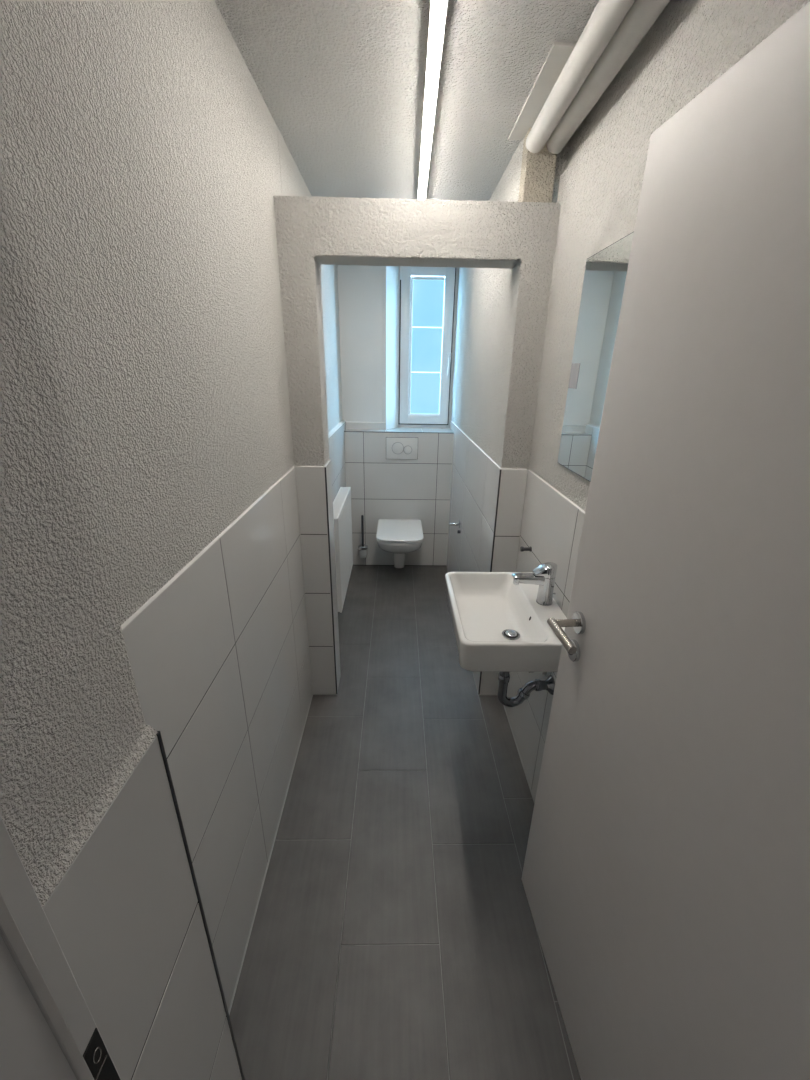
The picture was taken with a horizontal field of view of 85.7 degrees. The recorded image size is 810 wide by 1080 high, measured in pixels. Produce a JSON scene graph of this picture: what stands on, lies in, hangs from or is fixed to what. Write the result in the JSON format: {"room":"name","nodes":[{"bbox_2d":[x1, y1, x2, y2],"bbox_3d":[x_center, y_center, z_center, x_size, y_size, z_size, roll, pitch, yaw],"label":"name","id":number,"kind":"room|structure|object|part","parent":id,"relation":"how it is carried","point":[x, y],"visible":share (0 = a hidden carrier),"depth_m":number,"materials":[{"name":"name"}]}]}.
{"room":"bathroom","nodes":[
{"label":"bathroom","id":0,"kind":"room"},
{"bbox_2d":[0,158,244,1079],"bbox_3d":[-0.597,0.290,0.370,0.628,2.470,0.296,1,21,-1],"label":"wall","id":1,"kind":"structure","parent":0,"point":[89,809],"depth_m":0.39,"materials":[{"name":"white paint"}]},
{"bbox_2d":[0,815,120,1079],"bbox_3d":[0.100,0.511,0.260,0.900,2.060,0.310,1,21,-1],"label":"door frame","id":2,"kind":"structure","parent":1,"relation":"attached to","point":[49,1031],"depth_m":0.31,"materials":[{"name":"grey paint"}]},
{"bbox_3d":[-0.275,0.517,0.404,0.002,0.172,0.029,1,21,-1],"label":"strike plate","id":3,"kind":"part","parent":2,"relation":"part of","materials":[{"name":"black metal"}]},
{"bbox_2d":[0,0,345,1014],"bbox_3d":[-0.620,-0.382,2.092,0.338,2.470,3.505,1,21,-1],"label":"wall","id":4,"kind":"structure","parent":0,"point":[139,148],"depth_m":0.90,"materials":[{"name":"white paint"}]},
{"bbox_2d":[333,487,352,612],"bbox_3d":[-0.413,0.032,2.690,0.107,0.570,0.660,1,21,-1],"label":"radiator","id":5,"kind":"object","parent":4,"relation":"attached to","point":[342,513],"visible":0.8,"depth_m":2.56,"materials":[{"name":"white metal"}]},
{"bbox_2d":[333,487,350,518],"bbox_3d":[-0.388,-0.230,2.588,0.068,0.006,0.660,1,21,-1],"label":"grille","id":6,"kind":"object","parent":5,"relation":"attached to","point":[340,500],"depth_m":2.58,"materials":[{"name":"white metal"}]},
{"bbox_3d":[-0.362,-0.213,2.595,0.012,0.030,0.654,1,21,-1],"label":"panel rail","id":7,"kind":"part","parent":5,"relation":"part of","materials":[{"name":"white metal"}]},
{"bbox_3d":[-0.368,0.034,2.691,0.013,0.508,0.652,1,21,-1],"label":"panel","id":8,"kind":"part","parent":5,"relation":"part of","materials":[{"name":"white metal"}]},
{"bbox_3d":[-0.371,0.282,2.788,0.012,0.034,0.654,1,21,-1],"label":"panel rail","id":9,"kind":"part","parent":5,"relation":"part of","materials":[{"name":"white metal"}]},
{"bbox_2d":[337,265,385,429],"bbox_3d":[-0.039,-0.972,3.630,1.550,2.470,0.230,1,21,-1],"label":"wall","id":10,"kind":"structure","parent":0,"point":[359,286],"depth_m":3.31,"materials":[{"name":"white paint"}]},
{"bbox_2d":[381,266,399,429],"bbox_3d":[-0.116,-1.498,3.423,0.138,1.226,0.230,1,21,-1],"label":"trim","id":11,"kind":"structure","parent":10,"relation":"attached to","point":[390,282],"depth_m":3.36,"materials":[{"name":"white paint"}]},
{"bbox_2d":[398,266,458,427],"bbox_3d":[0.169,-1.524,3.474,0.496,1.252,0.127,1,21,-1],"label":"window","id":12,"kind":"structure","parent":10,"relation":"in","point":[427,339],"depth_m":3.46,"materials":[{"name":"white plastic"}]},
{"bbox_3d":[0.187,-1.518,3.492,0.286,0.995,0.016,1,21,-1],"label":"pane","id":13,"kind":"part","parent":12,"relation":"part of","materials":[{"name":"clear glass"}]},
{"bbox_3d":[0.351,-1.392,3.482,0.028,0.145,0.041,1,21,-1],"label":"lever","id":14,"kind":"part","parent":12,"relation":"part of","materials":[{"name":"white plastic"}]},
{"bbox_2d":[344,427,453,565],"bbox_3d":[-0.057,-0.356,3.762,0.876,1.166,0.312,1,21,-1],"label":"wall","id":15,"kind":"structure","parent":0,"point":[381,487],"depth_m":3.58,"materials":[{"name":"white tile"}]},
{"bbox_2d":[358,515,367,557],"bbox_3d":[-0.351,-0.032,3.662,0.082,0.375,0.091,16,26,34],"label":"toilet brush","id":16,"kind":"object","parent":15,"relation":"attached to","point":[362,547],"visible":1,"depth_m":3.67,"materials":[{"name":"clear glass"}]},
{"bbox_3d":[-0.353,-0.082,3.639,0.019,0.266,0.019,1,21,-1],"label":"brush handle","id":17,"kind":"part","parent":16,"relation":"part of","materials":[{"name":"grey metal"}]},
{"bbox_2d":[359,549,366,557],"bbox_3d":[-0.356,0.102,3.711,0.074,0.091,0.074,1,21,-1],"label":"cup","id":18,"kind":"object","parent":16,"relation":"on","point":[362,552],"depth_m":3.68,"materials":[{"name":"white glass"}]},
{"bbox_2d":[376,519,423,567],"bbox_3d":[-0.044,0.087,3.486,0.353,0.397,0.534,1,21,-1],"label":"toilet","id":19,"kind":"object","parent":15,"relation":"attached to","point":[399,537],"visible":1,"depth_m":3.29,"materials":[{"name":"white ceramic"}]},
{"bbox_3d":[-0.040,-0.060,3.398,0.348,0.014,0.465,1,21,-1],"label":"seat","id":20,"kind":"part","parent":19,"relation":"part of","materials":[{"name":"white plastic"}]},
{"bbox_3d":[-0.044,0.102,3.499,0.342,0.360,0.520,1,21,-1],"label":"bowl","id":21,"kind":"part","parent":19,"relation":"part of","materials":[{"name":"white ceramic"}]},
{"bbox_3d":[-0.040,-0.078,3.390,0.353,0.019,0.476,1,21,-1],"label":"lid","id":22,"kind":"part","parent":19,"relation":"part of","materials":[{"name":"white plastic"}]},
{"bbox_2d":[386,437,417,458],"bbox_3d":[-0.024,-0.723,3.447,0.253,0.172,0.018,1,21,-1],"label":"flush plate","id":23,"kind":"object","parent":15,"relation":"attached to","point":[396,447],"visible":1,"depth_m":3.44,"materials":[{"name":"white plastic"}]},
{"bbox_2d":[229,565,580,1079],"bbox_3d":[-0.077,0.917,2.128,1.750,0.060,4.500,1,21,-1],"label":"floor","id":24,"kind":"structure","parent":0,"point":[394,935],"depth_m":1.45,"materials":[{"name":"grey tile"}]},
{"bbox_2d":[214,0,598,200],"bbox_3d":[0.009,-1.501,1.481,1.550,0.120,3.850,1,21,-1],"label":"ceiling","id":25,"kind":"structure","parent":0,"point":[342,82],"depth_m":1.30,"materials":[{"name":"white paint"}]},
{"bbox_2d":[417,0,447,198],"bbox_3d":[0.077,-1.421,1.513,0.037,0.050,1.859,1,21,0],"label":"lamp","id":26,"kind":"object","parent":25,"relation":"attached to","point":[437,8],"visible":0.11,"depth_m":1.23,"materials":[{"name":"white plastic"}]},
{"bbox_2d":[508,42,576,139],"bbox_3d":[0.484,-1.381,1.369,0.203,0.008,0.500,1,21,-1],"label":"board","id":27,"kind":"object","parent":25,"relation":"attached to","point":[559,53],"visible":0.44,"depth_m":1.30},
{"bbox_2d":[526,0,634,152],"bbox_3d":[0.460,-1.083,0.720,0.067,0.067,1.754,1,21,0],"label":"ceiling pipe","id":28,"kind":"object","parent":25,"relation":"attached to","point":[607,16],"visible":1,"depth_m":1.11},
{"bbox_2d":[546,0,669,153],"bbox_3d":[0.534,-1.082,0.721,0.067,0.067,1.754,1,21,-1],"label":"ceiling pipe","id":29,"kind":"object","parent":25,"relation":"attached to","point":[642,14],"visible":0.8,"depth_m":1.11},
{"bbox_2d":[273,196,560,694],"bbox_3d":[0.035,-0.205,1.988,1.052,2.177,0.159,1,21,-1],"label":"wall partition","id":30,"kind":"structure","parent":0,"point":[312,232],"depth_m":1.67,"materials":[{"name":"white paint"}]},
{"bbox_2d":[447,128,570,690],"bbox_3d":[0.572,-0.644,2.818,0.356,2.470,1.999,1,21,-1],"label":"wall","id":31,"kind":"structure","parent":0,"point":[483,294],"depth_m":2.31,"materials":[{"name":"white paint"}]},
{"bbox_2d":[449,521,460,532],"bbox_3d":[0.347,-0.089,3.029,0.074,0.078,0.055,1,21,-1],"label":"door handle","id":32,"kind":"object","parent":31,"relation":"attached to","point":[458,523],"visible":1,"depth_m":3.03,"materials":[{"name":"silver metal"}]},
{"bbox_2d":[503,0,809,803],"bbox_3d":[0.658,0.046,1.051,0.241,2.470,2.105,1,21,-1],"label":"wall","id":33,"kind":"structure","parent":0,"point":[690,44],"depth_m":1.32,"materials":[{"name":"white paint"}]},
{"bbox_2d":[445,572,566,671],"bbox_3d":[0.344,0.275,1.543,0.367,0.125,0.500,1,21,-1],"label":"basin","id":34,"kind":"object","parent":33,"relation":"attached to","point":[498,625],"visible":0.92,"depth_m":1.50,"materials":[{"name":"white ceramic"}]},
{"bbox_2d":[497,672,554,706],"bbox_3d":[0.429,0.483,1.546,0.196,0.264,0.068,1,21,-1],"label":"trap","id":35,"kind":"object","parent":34,"relation":"attached to","point":[523,694],"visible":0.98,"depth_m":1.55,"materials":[{"name":"silver metal"}]},
{"bbox_2d":[512,562,556,605],"bbox_3d":[0.445,0.148,1.498,0.160,0.147,0.056,1,21,-1],"label":"faucet","id":36,"kind":"object","parent":34,"relation":"on","point":[544,575],"visible":1,"depth_m":1.48,"materials":[{"name":"silver metal"}]},
{"bbox_3d":[0.431,0.135,1.493,0.130,0.038,0.039,1,21,-1],"label":"spout","id":37,"kind":"part","parent":36,"relation":"part of","materials":[{"name":"silver metal"}]},
{"bbox_3d":[0.477,0.100,1.480,0.075,0.044,0.051,1,21,-1],"label":"lever","id":38,"kind":"part","parent":36,"relation":"part of","materials":[{"name":"silver metal"}]},
{"bbox_2d":[520,546,531,551],"bbox_3d":[0.504,0.037,1.820,0.043,0.022,0.022,1,21,-1],"label":"towel hook","id":39,"kind":"object","parent":33,"relation":"attached to","point":[522,548],"visible":1,"depth_m":1.81,"materials":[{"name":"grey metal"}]},
{"bbox_2d":[558,232,633,481],"bbox_3d":[0.544,-0.483,1.230,0.009,0.613,0.400,1,21,-1],"label":"wall mirror","id":40,"kind":"object","parent":33,"relation":"attached to","point":[605,274],"visible":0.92,"depth_m":1.26,"materials":[{"name":"clear glass"}]},
{"bbox_2d":[521,2,809,1079],"bbox_3d":[0.457,0.361,0.756,0.194,1.979,0.775,-1,21,-4],"label":"door","id":41,"kind":"structure","parent":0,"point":[665,878],"depth_m":0.65,"materials":[{"name":"grey laminate"}]},
{"bbox_3d":[0.376,0.213,0.982,0.071,0.020,0.120,-1,21,-4],"label":"handle","id":42,"kind":"part","parent":41,"relation":"part of","materials":[{"name":"silver metal"}]}
]}

